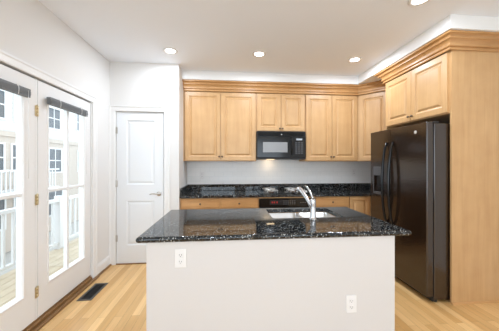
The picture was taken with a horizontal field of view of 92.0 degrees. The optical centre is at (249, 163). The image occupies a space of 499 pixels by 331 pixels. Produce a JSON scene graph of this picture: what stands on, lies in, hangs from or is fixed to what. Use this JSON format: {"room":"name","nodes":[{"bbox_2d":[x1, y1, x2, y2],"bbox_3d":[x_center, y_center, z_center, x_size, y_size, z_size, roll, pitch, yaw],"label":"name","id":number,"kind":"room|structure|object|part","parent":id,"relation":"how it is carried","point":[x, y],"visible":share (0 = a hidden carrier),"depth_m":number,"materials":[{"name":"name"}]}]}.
{"room":"kitchen","nodes":[
{"label":"kitchen","id":0,"kind":"room"},
{"bbox_2d":[0,0,109,262],"bbox_3d":[-1.681,0.000,0.164,0.140,2.740,6.425,0,0,-5],"label":"wall","id":1,"kind":"structure","parent":0,"point":[30,32],"depth_m":2.38,"materials":[{"name":"white paint"}]},
{"bbox_2d":[0,78,30,178],"bbox_3d":[-1.714,-0.234,1.609,0.049,0.708,0.590,0,0,-5],"label":"blind","id":2,"kind":"object","parent":1,"relation":"attached to","point":[5,85],"visible":1,"depth_m":1.79,"materials":[{"name":"dark grey fabric"}]},
{"bbox_3d":[-1.716,-0.522,1.609,0.034,0.013,0.586,0,0,-5],"label":"rail","id":3,"kind":"part","parent":2,"relation":"part of","materials":[{"name":"grey"}]},
{"bbox_3d":[-1.718,-0.223,1.875,0.005,0.685,0.003,0,0,-5],"label":"pull cord","id":4,"kind":"part","parent":2,"relation":"part of","materials":[{"name":"white plastic"}]},
{"bbox_2d":[0,64,38,330],"bbox_3d":[-1.769,0.301,1.637,0.058,2.007,0.805,0,0,-5],"label":"door","id":5,"kind":"structure","parent":1,"relation":"in","point":[17,314],"depth_m":1.90,"materials":[{"name":"white paint"}]},
{"bbox_2d":[0,49,97,278],"bbox_3d":[-1.766,0.290,2.026,0.022,2.160,1.770,0,0,-5],"label":"trim","id":6,"kind":"structure","parent":1,"relation":"attached to","point":[5,57],"depth_m":2.83,"materials":[{"name":"white paint"}]},
{"bbox_2d":[22,275,99,330],"bbox_3d":[-1.851,1.339,2.019,0.172,0.062,1.592,0,0,-5],"label":"trim","id":7,"kind":"structure","parent":1,"relation":"attached to","point":[40,319],"depth_m":2.23,"materials":[{"name":"brown wood"}]},
{"bbox_2d":[34,78,91,319],"bbox_3d":[-1.848,0.325,2.019,0.138,2.090,1.620,0,0,-5],"label":"trim","id":8,"kind":"structure","parent":1,"relation":"attached to","point":[34,78],"depth_m":2.81,"materials":[{"name":"white paint"}]},
{"bbox_2d":[37,80,89,317],"bbox_3d":[-1.842,0.301,2.423,0.051,2.007,0.781,0,0,-5],"label":"door","id":9,"kind":"structure","parent":1,"relation":"in","point":[52,288],"depth_m":2.30,"materials":[{"name":"white paint"}]},
{"bbox_2d":[46,97,87,173],"bbox_3d":[-1.784,-0.234,2.394,0.049,0.708,0.563,0,0,-5],"label":"blind","id":10,"kind":"object","parent":1,"relation":"attached to","point":[51,101],"visible":1,"depth_m":2.32,"materials":[{"name":"dark grey fabric"}]},
{"bbox_3d":[-1.786,-0.522,2.394,0.034,0.013,0.559,0,0,-5],"label":"rail","id":11,"kind":"part","parent":10,"relation":"part of","materials":[{"name":"grey"}]},
{"bbox_2d":[98,256,109,273],"bbox_3d":[-1.863,1.302,3.080,0.016,0.135,0.343,0,0,-5],"label":"baseboard","id":12,"kind":"structure","parent":1,"relation":"attached to","point":[103,264],"depth_m":3.07,"materials":[{"name":"white paint"}]},
{"bbox_2d":[98,264,111,274],"bbox_3d":[-1.846,1.360,3.082,0.018,0.020,0.343,0,0,-5],"label":"trim","id":13,"kind":"structure","parent":1,"relation":"attached to","point":[109,265],"depth_m":3.08,"materials":[{"name":"brown wood"}]},
{"bbox_2d":[110,62,186,262],"bbox_3d":[-1.530,0.000,3.621,1.055,2.740,0.675,0,0,-5],"label":"wall","id":14,"kind":"structure","parent":0,"point":[131,83],"depth_m":3.31,"materials":[{"name":"white paint"}]},
{"bbox_2d":[116,262,145,264],"bbox_3d":[-1.491,1.364,3.295,0.625,0.012,0.042,0,0,-5],"label":"trim","id":15,"kind":"structure","parent":14,"relation":"attached to","point":[145,262],"depth_m":3.26,"materials":[{"name":"brown wood"}]},
{"bbox_2d":[109,105,169,264],"bbox_3d":[-1.490,0.295,3.275,0.795,2.150,0.022,0,0,-5],"label":"trim","id":16,"kind":"structure","parent":14,"relation":"attached to","point":[112,108],"depth_m":3.25,"materials":[{"name":"white paint"}]},
{"bbox_2d":[116,112,163,262],"bbox_3d":[-1.500,0.333,3.276,0.633,2.050,0.097,0,0,-5],"label":"door","id":17,"kind":"structure","parent":14,"relation":"in","point":[140,136],"depth_m":3.29,"materials":[{"name":"white paint"}]},
{"bbox_2d":[183,91,255,160],"bbox_3d":[-0.463,-0.569,3.860,1.114,1.073,0.370,0,0,-5],"label":"upper cabinet","id":18,"kind":"object","parent":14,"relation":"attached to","point":[218,126],"depth_m":3.71,"materials":[{"name":"brown wood"}]},
{"bbox_3d":[-1.013,-0.569,3.826,0.012,1.073,0.341,0,0,-5],"label":"filler strip","id":19,"kind":"part","parent":18,"relation":"part of","materials":[{"name":"brown wood"}]},
{"bbox_3d":[-0.713,-0.565,3.691,0.534,1.041,0.020,0,0,-5],"label":"door","id":20,"kind":"part","parent":18,"relation":"part of","materials":[{"name":"brown wood"}]},
{"bbox_3d":[-0.174,-0.565,3.739,0.534,1.041,0.020,0,0,-5],"label":"door","id":21,"kind":"part","parent":18,"relation":"part of","materials":[{"name":"brown wood"}]},
{"bbox_2d":[182,30,498,94],"bbox_3d":[0.781,-1.169,2.979,3.434,0.145,1.664,0,0,-5],"label":"crown molding","id":22,"kind":"structure","parent":18,"relation":"attached to","point":[462,40],"depth_m":3.58,"materials":[{"name":"brown wood"}]},
{"bbox_2d":[38,0,498,75],"bbox_3d":[0.510,-1.420,0.638,4.590,0.100,7.180,0,0,-5],"label":"ceiling","id":23,"kind":"structure","parent":0,"point":[308,37],"depth_m":2.43,"materials":[{"name":"white paint"}]},
{"bbox_2d":[163,47,177,53],"bbox_3d":[-0.965,-1.366,2.936,0.176,0.008,0.176,0,0,-5],"label":"recessed light","id":24,"kind":"object","parent":23,"relation":"in","point":[168,50],"visible":1,"depth_m":2.92,"materials":[{"name":"white plastic"}]},
{"bbox_2d":[252,51,265,56],"bbox_3d":[0.119,-1.366,3.022,0.176,0.008,0.176,0,0,-5],"label":"recessed light","id":25,"kind":"object","parent":23,"relation":"in","point":[256,53],"visible":1,"depth_m":3.02,"materials":[{"name":"white plastic"}]},
{"bbox_2d":[348,57,361,62],"bbox_3d":[1.392,-1.366,3.186,0.176,0.008,0.176,0,0,-5],"label":"recessed light","id":26,"kind":"object","parent":23,"relation":"in","point":[353,59],"visible":1,"depth_m":3.17,"materials":[{"name":"white glass"}]},
{"bbox_2d":[408,0,429,6],"bbox_3d":[1.427,-1.366,2.015,0.176,0.008,0.176,0,0,-5],"label":"recessed light","id":27,"kind":"object","parent":23,"relation":"in","point":[412,3],"visible":1,"depth_m":2.04,"materials":[{"name":"white plastic"}]},
{"bbox_2d":[39,264,498,330],"bbox_3d":[0.510,1.420,0.638,4.590,0.100,7.180,0,0,-5],"label":"floor","id":28,"kind":"structure","parent":0,"point":[120,305],"depth_m":2.21,"materials":[{"name":"brown wood"}]},
{"bbox_2d":[77,283,107,300],"bbox_3d":[-1.665,1.367,2.572,0.140,0.005,0.350,0,0,-5],"label":"floor vent","id":29,"kind":"object","parent":28,"relation":"in","point":[96,288],"visible":1,"depth_m":2.55,"materials":[{"name":"brown metal"}]},
{"bbox_2d":[81,284,104,298],"bbox_3d":[-1.665,1.367,2.572,0.096,0.004,0.300,0,0,-5],"label":"grille","id":30,"kind":"object","parent":29,"relation":"attached to","point":[95,289],"depth_m":2.56,"materials":[{"name":"black plastic"}]},
{"bbox_2d":[180,197,258,209],"bbox_3d":[-0.448,0.931,3.728,1.118,0.878,0.653,0,0,-5],"label":"base cabinet","id":31,"kind":"object","parent":28,"relation":"on","point":[253,202],"visible":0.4,"depth_m":3.43,"materials":[{"name":"brown wood"}]},
{"bbox_3d":[-0.696,0.576,3.415,0.544,0.139,0.023,0,0,-5],"label":"drawer","id":32,"kind":"part","parent":31,"relation":"part of","materials":[{"name":"brown wood"}]},
{"bbox_3d":[-0.147,0.576,3.464,0.544,0.139,0.023,0,0,-5],"label":"drawer","id":33,"kind":"part","parent":31,"relation":"part of","materials":[{"name":"brown wood"}]},
{"bbox_2d":[180,183,370,197],"bbox_3d":[0.718,0.422,3.688,3.433,0.140,0.938,0,0,-5],"label":"countertop","id":34,"kind":"structure","parent":31,"relation":"on","point":[317,189],"depth_m":3.99,"materials":[{"name":"black stone"}]},
{"bbox_2d":[256,187,309,193],"bbox_3d":[0.518,0.431,3.816,0.770,0.050,0.510,0,0,-5],"label":"gas cooktop","id":35,"kind":"object","parent":34,"relation":"in","point":[271,190],"visible":0.8,"depth_m":3.68,"materials":[{"name":"black"}]},
{"bbox_2d":[146,212,394,330],"bbox_3d":[0.137,0.931,1.993,1.664,0.878,0.870,0,0,-5],"label":"kitchen island","id":36,"kind":"object","parent":28,"relation":"on","point":[302,284],"visible":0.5,"depth_m":1.57,"materials":[{"name":"grey paint"}]},
{"bbox_2d":[175,249,185,267],"bbox_3d":[-0.433,0.598,1.513,0.072,0.116,0.009,0,0,-5],"label":"electrical outlet","id":37,"kind":"object","parent":36,"relation":"attached to","point":[180,254],"visible":1,"depth_m":1.51,"materials":[{"name":"white plastic"}]},
{"bbox_2d":[136,207,410,242],"bbox_3d":[0.161,0.474,2.002,1.807,0.036,0.910,0,0,-5],"label":"island countertop","id":38,"kind":"structure","parent":36,"relation":"on","point":[189,225],"depth_m":1.76,"materials":[{"name":"black stone"}]},
{"bbox_2d":[269,212,334,217],"bbox_3d":[0.485,0.584,2.217,0.616,0.178,0.396,0,0,-5],"label":"undermount sink","id":39,"kind":"object","parent":38,"relation":"in","point":[318,214],"visible":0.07,"depth_m":2.40,"materials":[{"name":"silver metal"}]},
{"bbox_3d":[0.329,0.585,2.203,0.302,0.177,0.396,0,0,-5],"label":"bowl","id":40,"kind":"part","parent":39,"relation":"part of","materials":[{"name":"silver metal"}]},
{"bbox_3d":[0.642,0.585,2.231,0.300,0.177,0.396,0,0,-5],"label":"bowl","id":41,"kind":"part","parent":39,"relation":"part of","materials":[{"name":"silver metal"}]},
{"bbox_2d":[294,185,316,219],"bbox_3d":[0.478,0.321,2.059,0.069,0.271,0.265,0,0,-24],"label":"kitchen faucet","id":42,"kind":"object","parent":38,"relation":"on","point":[311,202],"visible":1,"depth_m":1.97,"materials":[{"name":"silver metal"}]},
{"bbox_3d":[0.467,0.293,2.066,0.045,0.175,0.224,0,0,-28],"label":"spout","id":43,"kind":"part","parent":42,"relation":"part of","materials":[{"name":"silver metal"}]},
{"bbox_3d":[0.500,0.242,2.016,0.026,0.114,0.118,0,0,-22],"label":"lever","id":44,"kind":"part","parent":42,"relation":"part of","materials":[{"name":"silver metal"}]},
{"bbox_2d":[346,295,356,312],"bbox_3d":[0.682,0.942,1.613,0.072,0.116,0.009,0,0,-5],"label":"electrical outlet","id":45,"kind":"object","parent":36,"relation":"attached to","point":[351,300],"visible":1,"depth_m":1.61,"materials":[{"name":"white plastic"}]},
{"bbox_2d":[259,197,314,197],"bbox_3d":[0.522,0.931,3.829,0.829,0.878,0.624,0,0,-5],"label":"base cabinet","id":46,"kind":"object","parent":28,"relation":"on","point":[259,197],"visible":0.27,"depth_m":3.51,"materials":[{"name":"brown wood"}]},
{"bbox_2d":[259,198,310,207],"bbox_3d":[0.526,0.879,3.769,0.822,0.740,0.646,0,0,-5],"label":"oven","id":47,"kind":"object","parent":46,"relation":"in","point":[263,202],"visible":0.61,"depth_m":3.50,"materials":[{"name":"black metal"}]},
{"bbox_3d":[0.548,0.941,3.520,0.822,0.598,0.034,0,0,-5],"label":"door","id":48,"kind":"part","parent":47,"relation":"part of","materials":[{"name":"black glass"}]},
{"bbox_2d":[315,196,348,207],"bbox_3d":[1.203,0.931,3.875,0.534,0.878,0.653,0,0,-5],"label":"base cabinet","id":49,"kind":"object","parent":28,"relation":"on","point":[332,201],"visible":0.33,"depth_m":3.58,"materials":[{"name":"brown wood"}]},
{"bbox_2d":[349,196,369,215],"bbox_3d":[1.632,0.931,3.928,0.329,0.878,0.624,0,0,-5],"label":"base cabinet","id":50,"kind":"object","parent":28,"relation":"on","point":[361,204],"visible":0.14,"depth_m":3.62,"materials":[{"name":"brown wood"}]},
{"bbox_2d":[371,121,449,301],"bbox_3d":[2.029,0.478,2.839,0.853,1.784,0.929,0,0,-5],"label":"refrigerator","id":51,"kind":"object","parent":28,"relation":"on","point":[410,164],"visible":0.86,"depth_m":2.46,"materials":[{"name":"black metal"}]},
{"bbox_3d":[1.660,0.221,3.105,0.005,0.353,0.216,0,0,-5],"label":"dispenser frame","id":52,"kind":"part","parent":51,"relation":"part of","materials":[{"name":"grey plastic"}]},
{"bbox_3d":[1.665,0.106,3.105,0.016,0.103,0.194,0,0,-5],"label":"dispenser panel","id":53,"kind":"part","parent":51,"relation":"part of","materials":[{"name":"grey plastic"}]},
{"bbox_3d":[1.695,0.450,3.081,0.065,1.716,0.387,0,0,-5],"label":"door","id":54,"kind":"part","parent":51,"relation":"part of","materials":[{"name":"black metal"}]},
{"bbox_3d":[1.639,0.240,2.931,0.092,0.991,0.033,0,0,-5],"label":"handle","id":55,"kind":"part","parent":51,"relation":"part of","materials":[{"name":"black metal"}]},
{"bbox_3d":[1.649,0.240,2.818,0.092,0.991,0.033,0,0,-5],"label":"handle","id":56,"kind":"part","parent":51,"relation":"part of","materials":[{"name":"black metal"}]},
{"bbox_3d":[1.737,0.450,2.616,0.065,1.716,0.536,0,0,-5],"label":"door","id":57,"kind":"part","parent":51,"relation":"part of","materials":[{"name":"black metal"}]},
{"bbox_2d":[450,50,498,303],"bbox_3d":[2.259,0.133,2.375,0.597,2.475,0.020,0,0,-5],"label":"end panel","id":58,"kind":"object","parent":28,"relation":"on","point":[474,75],"visible":0.92,"depth_m":2.36,"materials":[{"name":"brown wood"}]},
{"bbox_2d":[452,300,498,304],"bbox_3d":[2.261,1.360,2.358,0.597,0.020,0.014,0,0,-5],"label":"trim","id":59,"kind":"structure","parent":58,"relation":"attached to","point":[484,301],"depth_m":2.35,"materials":[{"name":"brown wood"}]},
{"bbox_2d":[182,14,498,84],"bbox_3d":[0.766,-1.308,3.143,3.435,0.125,2.035,0,0,-5],"label":"soffit","id":60,"kind":"structure","parent":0,"point":[451,22],"depth_m":3.44,"materials":[{"name":"white paint"}]},
{"bbox_3d":[0.661,0.000,4.205,3.655,2.740,0.100,0,0,-5],"label":"wall","id":61,"kind":"structure","parent":0,"visible":0},
{"bbox_2d":[187,160,370,183],"bbox_3d":[0.676,0.160,4.152,3.435,0.420,0.008,0,0,-5],"label":"backsplash","id":62,"kind":"structure","parent":61,"relation":"attached to","point":[258,171],"depth_m":4.13,"materials":[{"name":"white paint"}]},
{"bbox_2d":[256,93,304,131],"bbox_3d":[0.482,-0.801,3.945,0.781,0.607,0.370,0,0,-5],"label":"upper cabinet","id":63,"kind":"object","parent":61,"relation":"attached to","point":[274,111],"visible":0.92,"depth_m":3.79,"materials":[{"name":"brown wood"}]},
{"bbox_3d":[0.306,-0.797,3.782,0.374,0.575,0.020,0,0,-5],"label":"door","id":64,"kind":"part","parent":63,"relation":"part of","materials":[{"name":"brown wood"}]},
{"bbox_2d":[256,131,305,159],"bbox_3d":[0.485,-0.279,3.912,0.772,0.437,0.436,0,0,-5],"label":"microwave oven","id":65,"kind":"object","parent":63,"relation":"attached to","point":[270,145],"visible":0.97,"depth_m":3.74,"materials":[{"name":"black plastic"}]},
{"bbox_3d":[0.376,-0.258,3.737,0.516,0.329,0.022,0,0,-5],"label":"door","id":66,"kind":"part","parent":65,"relation":"part of","materials":[{"name":"black glass"}]},
{"bbox_3d":[0.499,-0.077,3.752,0.764,0.024,0.015,0,0,-5],"label":"trim","id":67,"kind":"part","parent":65,"relation":"part of","materials":[{"name":"black plastic"}]},
{"bbox_3d":[0.656,-0.268,3.734,0.022,0.273,0.051,0,0,-5],"label":"handle","id":68,"kind":"part","parent":65,"relation":"part of","materials":[{"name":"black plastic"}]},
{"bbox_3d":[0.758,-0.258,3.772,0.245,0.329,0.020,0,0,-5],"label":"control panel","id":69,"kind":"part","parent":65,"relation":"part of","materials":[{"name":"black plastic"}]},
{"bbox_3d":[0.685,-0.797,3.816,0.374,0.575,0.020,0,0,-5],"label":"door","id":70,"kind":"part","parent":63,"relation":"part of","materials":[{"name":"brown wood"}]},
{"bbox_2d":[299,94,356,160],"bbox_3d":[1.309,-0.569,4.018,0.877,1.073,0.370,0,0,-5],"label":"upper cabinet","id":71,"kind":"object","parent":61,"relation":"attached to","point":[330,120],"visible":0.95,"depth_m":3.87,"materials":[{"name":"brown wood"}]},
{"bbox_3d":[1.109,-0.565,3.854,0.422,1.041,0.020,0,0,-5],"label":"door","id":72,"kind":"part","parent":71,"relation":"part of","materials":[{"name":"brown wood"}]},
{"bbox_3d":[1.535,-0.565,3.892,0.422,1.041,0.020,0,0,-5],"label":"door","id":73,"kind":"part","parent":71,"relation":"part of","materials":[{"name":"brown wood"}]},
{"label":"outside","id":74,"kind":"structure","parent":0,"visible":0},
{"bbox_2d":[0,221,78,275],"bbox_3d":[-22.995,4.520,15.517,36.950,0.100,55.000,0,0,-5],"label":"pavement","id":75,"kind":"structure","parent":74,"point":[8,254],"depth_m":12.06,"materials":[{"name":"white concrete"}]},
{"bbox_2d":[0,89,58,254],"bbox_3d":[-14.394,-0.405,8.855,7.500,9.750,10.400,0,0,-5],"label":"townhouse","id":76,"kind":"structure","parent":75,"relation":"on","point":[7,99],"depth_m":11.98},
{"bbox_3d":[-11.951,-0.280,11.182,0.020,1.300,1.100,0,0,-5],"label":"pane","id":77,"kind":"part","parent":76,"relation":"part of","materials":[{"name":"grey"}]},
{"bbox_3d":[-11.951,2.470,11.182,0.020,1.400,1.200,0,0,-5],"label":"pane","id":78,"kind":"part","parent":76,"relation":"part of","materials":[{"name":"grey"}]},
{"bbox_3d":[-12.049,-2.880,11.374,0.020,1.300,1.000,0,0,-5],"label":"pane","id":79,"kind":"part","parent":76,"relation":"part of","materials":[{"name":"grey"}]},
{"bbox_3d":[-12.094,-0.280,12.775,0.020,1.300,1.100,0,0,-5],"label":"pane","id":80,"kind":"part","parent":76,"relation":"part of","materials":[{"name":"grey glass"}]},
{"bbox_2d":[49,105,78,231],"bbox_3d":[-16.349,-0.805,18.947,6.600,10.550,9.550,0,0,-5],"label":"townhouse","id":81,"kind":"structure","parent":75,"relation":"on","point":[56,115],"depth_m":16.84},
{"bbox_3d":[-13.073,-2.980,16.102,0.020,1.300,1.100,0,0,-5],"label":"pane","id":82,"kind":"part","parent":81,"relation":"part of","materials":[{"name":"grey"}]},
{"bbox_3d":[-12.993,2.620,16.109,0.020,1.500,1.300,0,0,-5],"label":"pane","id":83,"kind":"part","parent":81,"relation":"part of","materials":[{"name":"grey"}]},
{"bbox_3d":[-12.993,-0.180,16.109,0.020,1.500,1.100,0,0,-5],"label":"pane","id":84,"kind":"part","parent":81,"relation":"part of","materials":[{"name":"grey glass"}]},
{"bbox_3d":[-13.340,-3.180,19.090,0.020,1.300,1.100,0,0,-5],"label":"pane","id":85,"kind":"part","parent":81,"relation":"part of","materials":[{"name":"grey"}]},
{"bbox_3d":[2.746,0.000,0.837,0.100,2.740,6.980,0,0,-5],"label":"wall","id":86,"kind":"structure","parent":0,"visible":0},
{"bbox_2d":[357,91,385,160],"bbox_3d":[2.088,-0.569,3.947,0.659,1.073,0.650,0,0,-5],"label":"upper cabinet","id":87,"kind":"object","parent":86,"relation":"attached to","point":[371,107],"visible":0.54,"depth_m":3.80,"materials":[{"name":"brown wood"}]},
{"bbox_2d":[386,51,449,127],"bbox_3d":[2.191,-0.797,2.854,0.644,0.615,0.943,0,0,-5],"label":"upper cabinet","id":88,"kind":"object","parent":86,"relation":"attached to","point":[421,94],"visible":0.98,"depth_m":2.70,"materials":[{"name":"brown wood"}]},
{"bbox_3d":[1.888,-0.793,3.065,0.020,0.583,0.454,0,0,-5],"label":"door","id":89,"kind":"part","parent":88,"relation":"part of","materials":[{"name":"brown wood"}]},
{"bbox_3d":[1.929,-0.793,2.601,0.020,0.583,0.466,0,0,-5],"label":"door","id":90,"kind":"part","parent":88,"relation":"part of","materials":[{"name":"brown wood"}]},
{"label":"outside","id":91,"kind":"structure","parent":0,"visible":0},
{"bbox_2d":[0,237,78,307],"bbox_3d":[-2.639,1.580,2.877,1.254,0.180,8.200,0,0,-5],"label":"wooden deck","id":92,"kind":"object","parent":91,"point":[56,256],"visible":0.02,"depth_m":3.35,"materials":[{"name":"beige wood"}]},
{"bbox_2d":[0,194,78,271],"bbox_3d":[-3.214,1.030,2.825,0.100,0.920,8.200,0,0,-5],"label":"deck railing","id":93,"kind":"object","parent":92,"relation":"on","point":[57,204],"visible":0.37,"depth_m":4.11,"materials":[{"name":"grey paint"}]},
{"bbox_3d":[-3.214,0.645,2.825,0.080,0.050,8.200,0,0,-5],"label":"rail","id":94,"kind":"part","parent":93,"relation":"part of","materials":[{"name":"grey paint"}]},
{"bbox_3d":[-3.214,1.390,2.825,0.050,0.040,8.200,0,0,-5],"label":"rail","id":95,"kind":"part","parent":93,"relation":"part of","materials":[{"name":"grey paint"}]},
{"bbox_3d":[-3.338,1.030,4.220,0.100,0.920,0.100,0,0,-5],"label":"post","id":96,"kind":"part","parent":93,"relation":"part of","materials":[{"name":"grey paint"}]}
]}

